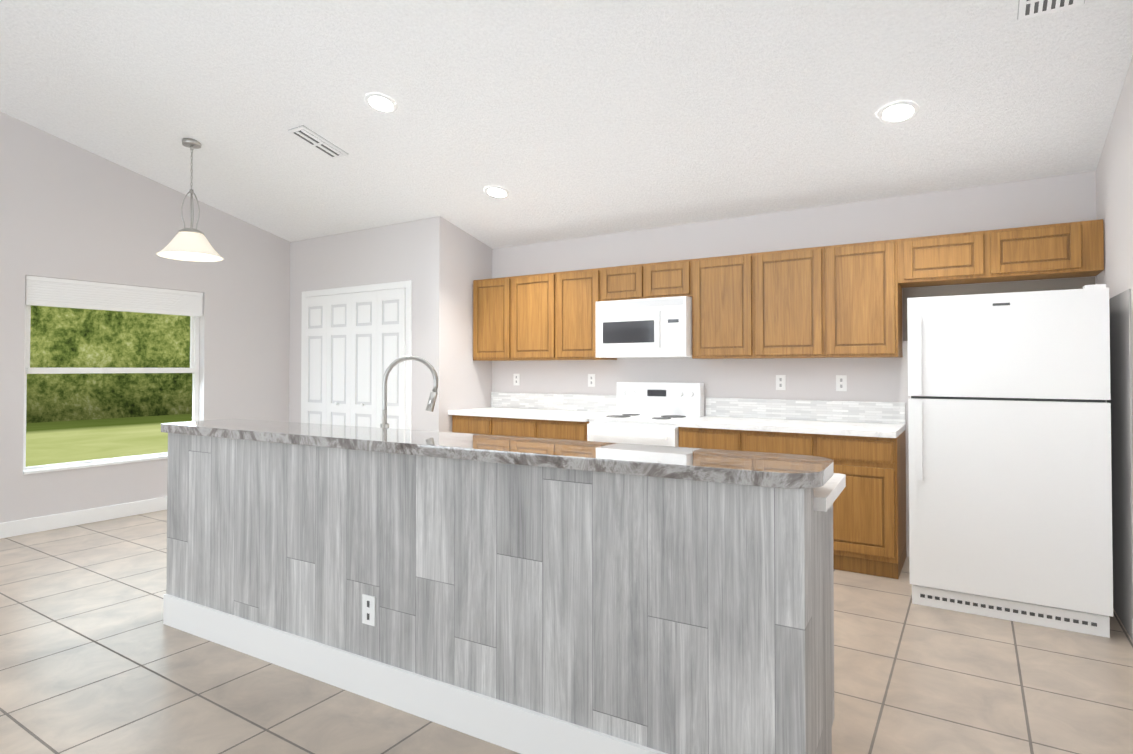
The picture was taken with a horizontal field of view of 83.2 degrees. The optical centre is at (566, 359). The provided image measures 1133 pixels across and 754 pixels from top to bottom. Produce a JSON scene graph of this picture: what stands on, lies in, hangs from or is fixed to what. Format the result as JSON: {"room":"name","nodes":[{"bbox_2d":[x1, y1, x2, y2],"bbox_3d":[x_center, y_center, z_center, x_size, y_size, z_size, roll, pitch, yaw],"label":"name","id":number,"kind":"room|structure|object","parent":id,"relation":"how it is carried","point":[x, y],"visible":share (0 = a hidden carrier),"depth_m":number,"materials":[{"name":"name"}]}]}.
{"room":"kitchen","nodes":[
{"label":"kitchen","id":0,"kind":"room"},
{"bbox_2d":[0,112,289,522],"bbox_3d":[-4.888,-0.889,4.266,0.160,4.518,8.470,-1,-1,32],"label":"wall","id":1,"kind":"structure","parent":0,"point":[69,211],"depth_m":5.61,"materials":[{"name":"grey paint"}]},
{"bbox_2d":[0,497,166,538],"bbox_3d":[-5.016,1.304,3.864,0.019,0.120,7.390,-1,-1,32],"label":"baseboard","id":2,"kind":"structure","parent":1,"relation":"attached to","point":[41,523],"depth_m":5.34,"materials":[{"name":"white wood"}]},
{"bbox_2d":[23,305,199,474],"bbox_3d":[-3.961,0.131,5.670,0.160,1.580,1.400,-1,-1,32],"label":"window","id":3,"kind":"structure","parent":1,"relation":"in","point":[193,369],"depth_m":5.57,"materials":[{"name":"white plastic"}]},
{"bbox_2d":[25,275,202,316],"bbox_3d":[-3.948,-0.541,5.671,0.064,0.232,1.380,-1,-1,32],"label":"blind stack","id":4,"kind":"object","parent":3,"relation":"attached to","point":[54,292],"visible":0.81,"depth_m":5.56,"materials":[{"name":"white"}]},
{"bbox_2d":[289,216,446,431],"bbox_3d":[-2.072,0.054,6.448,2.230,2.697,0.100,-1,-1,32],"label":"wall","id":5,"kind":"structure","parent":0,"point":[415,251],"depth_m":6.08,"materials":[{"name":"grey paint"}]},
{"bbox_2d":[304,288,405,428],"bbox_3d":[-2.164,0.364,6.402,1.514,2.052,0.060,-1,-1,32],"label":"bifold closet door","id":6,"kind":"structure","parent":5,"relation":"in","point":[354,346],"depth_m":6.38,"materials":[{"name":"white wood"}]},
{"bbox_2d":[301,280,411,429],"bbox_3d":[-2.151,0.335,6.422,1.650,2.135,0.019,-1,-1,32],"label":"trim","id":7,"kind":"structure","parent":5,"relation":"attached to","point":[407,285],"depth_m":6.10,"materials":[{"name":"white wood"}]},
{"bbox_2d":[447,221,491,431],"bbox_3d":[-0.970,0.050,6.196,0.100,2.697,0.660,-1,-1,32],"label":"wall","id":8,"kind":"structure","parent":0,"point":[469,379],"depth_m":6.09,"materials":[{"name":"grey paint"}]},
{"bbox_2d":[0,510,1132,753],"bbox_3d":[-1.881,1.381,2.316,7.370,0.080,8.550,-1,-1,32],"label":"floor","id":9,"kind":"structure","parent":0,"point":[98,654],"depth_m":2.67,"materials":[{"name":"tile"}]},
{"bbox_2d":[452,416,499,434],"bbox_3d":[-0.675,0.956,6.023,0.561,0.880,0.607,-1,-1,32],"label":"base cabinet","id":10,"kind":"object","parent":9,"relation":"on","point":[488,425],"depth_m":5.76,"materials":[{"name":"brown wood"}]},
{"bbox_2d":[448,408,616,423],"bbox_3d":[-0.301,0.492,5.771,1.470,0.040,0.642,-1,-1,32],"label":"countertop","id":11,"kind":"structure","parent":10,"relation":"on","point":[504,413],"depth_m":5.62,"materials":[{"name":"white stone"}]},
{"bbox_2d":[163,435,836,753],"bbox_3d":[-0.569,0.857,2.744,3.120,0.980,0.575,0,-1,30],"label":"kitchen island","id":12,"kind":"object","parent":9,"relation":"on","point":[525,595],"depth_m":2.19,"materials":[{"name":"grey wood"}]},
{"bbox_2d":[161,419,836,494],"bbox_3d":[-0.616,0.343,2.659,3.190,0.042,0.410,0,-1,30],"label":"island countertop","id":13,"kind":"structure","parent":12,"relation":"on","point":[779,471],"depth_m":2.21,"materials":[{"name":"grey stone"}]},
{"bbox_2d":[380,355,437,427],"bbox_3d":[-0.799,0.201,3.186,0.228,0.439,0.228,0,-1,30],"label":"faucet","id":14,"kind":"object","parent":13,"relation":"on","point":[429,406],"visible":0.81,"depth_m":3.19,"materials":[{"name":"silver metal"}]},
{"bbox_2d":[817,473,845,514],"bbox_3d":[-0.501,0.437,2.853,3.175,0.040,0.489,0,-1,30],"label":"island countertop","id":15,"kind":"structure","parent":12,"relation":"on","point":[827,497],"depth_m":1.98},
{"bbox_2d":[500,420,543,437],"bbox_3d":[-0.292,0.953,5.779,0.632,0.880,0.607,-1,-1,32],"label":"base cabinet","id":16,"kind":"object","parent":9,"relation":"on","point":[519,428],"depth_m":5.48,"materials":[{"name":"brown wood"}]},
{"bbox_2d":[544,420,588,440],"bbox_3d":[0.092,0.949,5.535,0.561,0.880,0.607,-1,-1,32],"label":"base cabinet","id":17,"kind":"object","parent":9,"relation":"on","point":[553,429],"depth_m":5.25,"materials":[{"name":"brown wood"}]},
{"bbox_2d":[587,382,703,446],"bbox_3d":[0.625,0.788,5.131,0.766,1.190,0.665,-1,-1,32],"label":"range","id":18,"kind":"object","parent":9,"relation":"on","point":[649,413],"visible":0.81,"depth_m":5.16,"materials":[{"name":"white metal"}]},
{"bbox_2d":[676,426,751,451],"bbox_3d":[1.216,0.938,4.819,0.552,0.880,0.607,-1,-1,32],"label":"base cabinet","id":19,"kind":"object","parent":9,"relation":"on","point":[737,440],"depth_m":4.56,"materials":[{"name":"brown wood"}]},
{"bbox_2d":[752,430,827,457],"bbox_3d":[1.592,0.935,4.579,0.624,0.880,0.607,-1,-1,32],"label":"base cabinet","id":20,"kind":"object","parent":9,"relation":"on","point":[799,444],"depth_m":4.28,"materials":[{"name":"brown wood"}]},
{"bbox_2d":[828,426,906,578],"bbox_3d":[1.968,0.931,4.339,0.552,0.880,0.607,-1,-1,32],"label":"base cabinet","id":21,"kind":"object","parent":9,"relation":"on","point":[861,445],"depth_m":4.04,"materials":[{"name":"brown wood"}]},
{"bbox_2d":[676,414,903,437],"bbox_3d":[1.583,0.475,4.571,1.444,0.040,0.642,-1,-1,32],"label":"countertop","id":22,"kind":"structure","parent":21,"relation":"on","point":[710,421],"depth_m":4.42,"materials":[{"name":"white stone"}]},
{"bbox_2d":[907,284,1112,637],"bbox_3d":[2.474,0.502,3.643,0.865,1.718,0.895,-1,-1,32],"label":"fridge","id":23,"kind":"object","parent":9,"relation":"on","point":[1010,472],"visible":1,"depth_m":3.29,"materials":[{"name":"white metal"}]},
{"bbox_2d":[903,277,1132,640],"bbox_3d":[2.534,0.428,3.761,1.054,1.868,0.987,-1,-1,32],"label":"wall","id":24,"kind":"structure","parent":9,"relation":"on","point":[1120,401],"depth_m":3.32,"materials":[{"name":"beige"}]},
{"bbox_2d":[0,0,1132,248],"bbox_3d":[-1.881,-2.208,2.370,7.370,2.155,8.550,-1,-1,32],"label":"ceiling","id":25,"kind":"structure","parent":0,"point":[568,118],"depth_m":3.92,"materials":[{"name":"white paint"}]},
{"bbox_2d":[156,138,223,261],"bbox_3d":[-2.951,-1.258,5.023,0.460,0.914,0.460,-1,-1,32],"label":"pendant light","id":26,"kind":"object","parent":25,"relation":"hanging from","point":[191,243],"visible":1,"depth_m":4.98,"materials":[{"name":"white glass"}]},
{"bbox_2d":[288,125,347,158],"bbox_3d":[-1.854,-1.615,4.778,0.178,0.018,0.408,-1,-14,32],"label":"ceiling vent","id":27,"kind":"object","parent":25,"relation":"in","point":[316,141],"visible":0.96,"depth_m":4.75,"materials":[{"name":"white metal"}]},
{"bbox_2d":[365,93,396,112],"bbox_3d":[-1.211,-1.667,4.168,0.210,0.011,0.210,-1,-14,32],"label":"recessed light","id":28,"kind":"object","parent":25,"relation":"in","point":[381,103],"visible":0.94,"depth_m":4.16,"materials":[{"name":"white"}]},
{"bbox_2d":[484,186,509,198],"bbox_3d":[-0.567,-1.358,5.212,0.210,0.011,0.210,-1,-14,32],"label":"recessed light","id":29,"kind":"object","parent":25,"relation":"in","point":[497,192],"visible":0.98,"depth_m":5.21,"materials":[{"name":"white"}]},
{"bbox_2d":[878,101,918,123],"bbox_3d":[1.874,-1.392,3.610,0.210,0.011,0.210,-1,-14,32],"label":"recessed light","id":30,"kind":"object","parent":25,"relation":"in","point":[896,112],"visible":1,"depth_m":3.60,"materials":[{"name":"white"}]},
{"bbox_2d":[1017,0,1084,20],"bbox_3d":[2.053,-1.565,2.691,0.238,0.018,0.308,-1,-14,32],"label":"ceiling vent","id":31,"kind":"object","parent":25,"relation":"in","point":[1029,8],"visible":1,"depth_m":2.78,"materials":[{"name":"white metal"}]},
{"bbox_2d":[492,171,1096,556],"bbox_3d":[0.351,0.123,5.840,6.970,2.540,0.160,-1,-1,32],"label":"wall","id":32,"kind":"structure","parent":0,"point":[1068,198],"depth_m":4.90,"materials":[{"name":"grey paint"}]},
{"bbox_2d":[473,276,516,360],"bbox_3d":[-0.604,-0.377,6.171,0.542,0.780,0.315,-1,-1,32],"label":"upper cabinet","id":33,"kind":"object","parent":32,"relation":"attached to","point":[494,299],"depth_m":6.03,"materials":[{"name":"brown wood"}]},
{"bbox_2d":[513,374,519,384],"bbox_3d":[-0.491,0.200,6.276,0.072,0.116,0.006,-1,-1,32],"label":"electrical outlet plate","id":34,"kind":"object","parent":32,"relation":"attached to","point":[516,379],"visible":1,"depth_m":6.27,"materials":[{"name":"white plastic"}]},
{"bbox_2d":[517,272,560,360],"bbox_3d":[-0.225,-0.380,5.930,0.641,0.780,0.315,-1,-1,32],"label":"upper cabinet","id":35,"kind":"object","parent":32,"relation":"attached to","point":[538,295],"depth_m":5.76,"materials":[{"name":"brown wood"}]},
{"bbox_2d":[561,268,616,359],"bbox_3d":[0.147,-0.384,5.693,0.525,0.780,0.315,-1,-1,32],"label":"upper cabinet","id":36,"kind":"object","parent":32,"relation":"attached to","point":[580,289],"depth_m":5.53,"materials":[{"name":"brown wood"}]},
{"bbox_2d":[588,374,594,386],"bbox_3d":[0.228,0.193,5.818,0.072,0.116,0.006,-1,-1,32],"label":"electrical outlet plate","id":37,"kind":"object","parent":32,"relation":"attached to","point":[591,380],"visible":1,"depth_m":5.82,"materials":[{"name":"white plastic"}]},
{"bbox_2d":[601,263,652,300],"bbox_3d":[0.568,-0.631,5.428,0.474,0.293,0.315,-1,-1,32],"label":"upper cabinet","id":38,"kind":"object","parent":32,"relation":"attached to","point":[628,282],"depth_m":5.29,"materials":[{"name":"brown wood"}]},
{"bbox_2d":[596,296,691,357],"bbox_3d":[0.681,-0.248,5.281,0.801,0.466,0.432,-1,-1,32],"label":"microwave","id":39,"kind":"object","parent":38,"relation":"attached to","point":[649,328],"visible":0.96,"depth_m":5.09,"materials":[{"name":"white"}]},
{"bbox_2d":[653,259,692,298],"bbox_3d":[0.856,-0.634,5.245,0.474,0.293,0.315,-1,-1,32],"label":"upper cabinet","id":40,"kind":"object","parent":32,"relation":"attached to","point":[670,278],"depth_m":5.07,"materials":[{"name":"brown wood"}]},
{"bbox_2d":[692,252,764,358],"bbox_3d":[1.291,-0.395,4.964,0.556,0.780,0.315,-1,-1,32],"label":"upper cabinet","id":41,"kind":"object","parent":32,"relation":"attached to","point":[728,301],"depth_m":4.82,"materials":[{"name":"brown wood"}]},
{"bbox_2d":[776,375,785,389],"bbox_3d":[1.648,0.180,4.913,0.072,0.116,0.006,-1,-1,32],"label":"electrical outlet plate","id":42,"kind":"object","parent":32,"relation":"attached to","point":[780,382],"visible":1,"depth_m":4.91,"materials":[{"name":"white plastic"}]},
{"bbox_2d":[765,245,836,358],"bbox_3d":[1.673,-0.398,4.721,0.635,0.780,0.315,-1,-1,32],"label":"upper cabinet","id":43,"kind":"object","parent":32,"relation":"attached to","point":[801,284],"depth_m":4.54,"materials":[{"name":"brown wood"}]},
{"bbox_2d":[836,375,846,390],"bbox_3d":[2.014,0.176,4.680,0.072,0.116,0.006,-1,-1,32],"label":"electrical outlet plate","id":44,"kind":"object","parent":32,"relation":"attached to","point":[841,382],"visible":1,"depth_m":4.68,"materials":[{"name":"white plastic"}]},
{"bbox_2d":[837,239,904,357],"bbox_3d":[2.044,-0.402,4.484,0.529,0.780,0.315,-1,-1,32],"label":"upper cabinet","id":45,"kind":"object","parent":32,"relation":"attached to","point":[840,301],"depth_m":4.31,"materials":[{"name":"brown wood"}]},
{"bbox_2d":[901,229,1004,287],"bbox_3d":[2.505,-0.650,4.195,0.563,0.293,0.315,-1,-1,32],"label":"upper cabinet","id":46,"kind":"object","parent":32,"relation":"attached to","point":[978,256],"depth_m":4.06,"materials":[{"name":"brown wood"}]},
{"bbox_2d":[1001,219,1103,281],"bbox_3d":[2.892,-0.653,3.948,0.628,0.293,0.315,-1,-1,32],"label":"upper cabinet","id":47,"kind":"object","parent":32,"relation":"attached to","point":[1071,249],"depth_m":3.78,"materials":[{"name":"brown wood"}]},
{"bbox_2d":[1096,55,1132,438],"bbox_3d":[1.126,-0.946,0.435,0.160,4.518,8.470,-1,-1,32],"label":"wall","id":48,"kind":"structure","parent":0,"point":[1114,190],"depth_m":3.30,"materials":[{"name":"grey paint"}]},
{"label":"outside","id":49,"kind":"structure","parent":0,"visible":0},
{"bbox_2d":[26,414,191,466],"bbox_3d":[-6.497,1.885,17.018,16.280,0.150,38.000,-1,-1,32],"label":"lawn","id":50,"kind":"structure","parent":49,"point":[47,443],"depth_m":14.23,"materials":[{"name":"green plant"}]},
{"bbox_2d":[26,305,191,422],"bbox_3d":[-13.447,-3.674,21.528,0.200,11.400,38.000,-1,-1,32],"label":"trees","id":51,"kind":"object","parent":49,"point":[61,337],"depth_m":19.89,"materials":[{"name":"green plant"}]}
]}

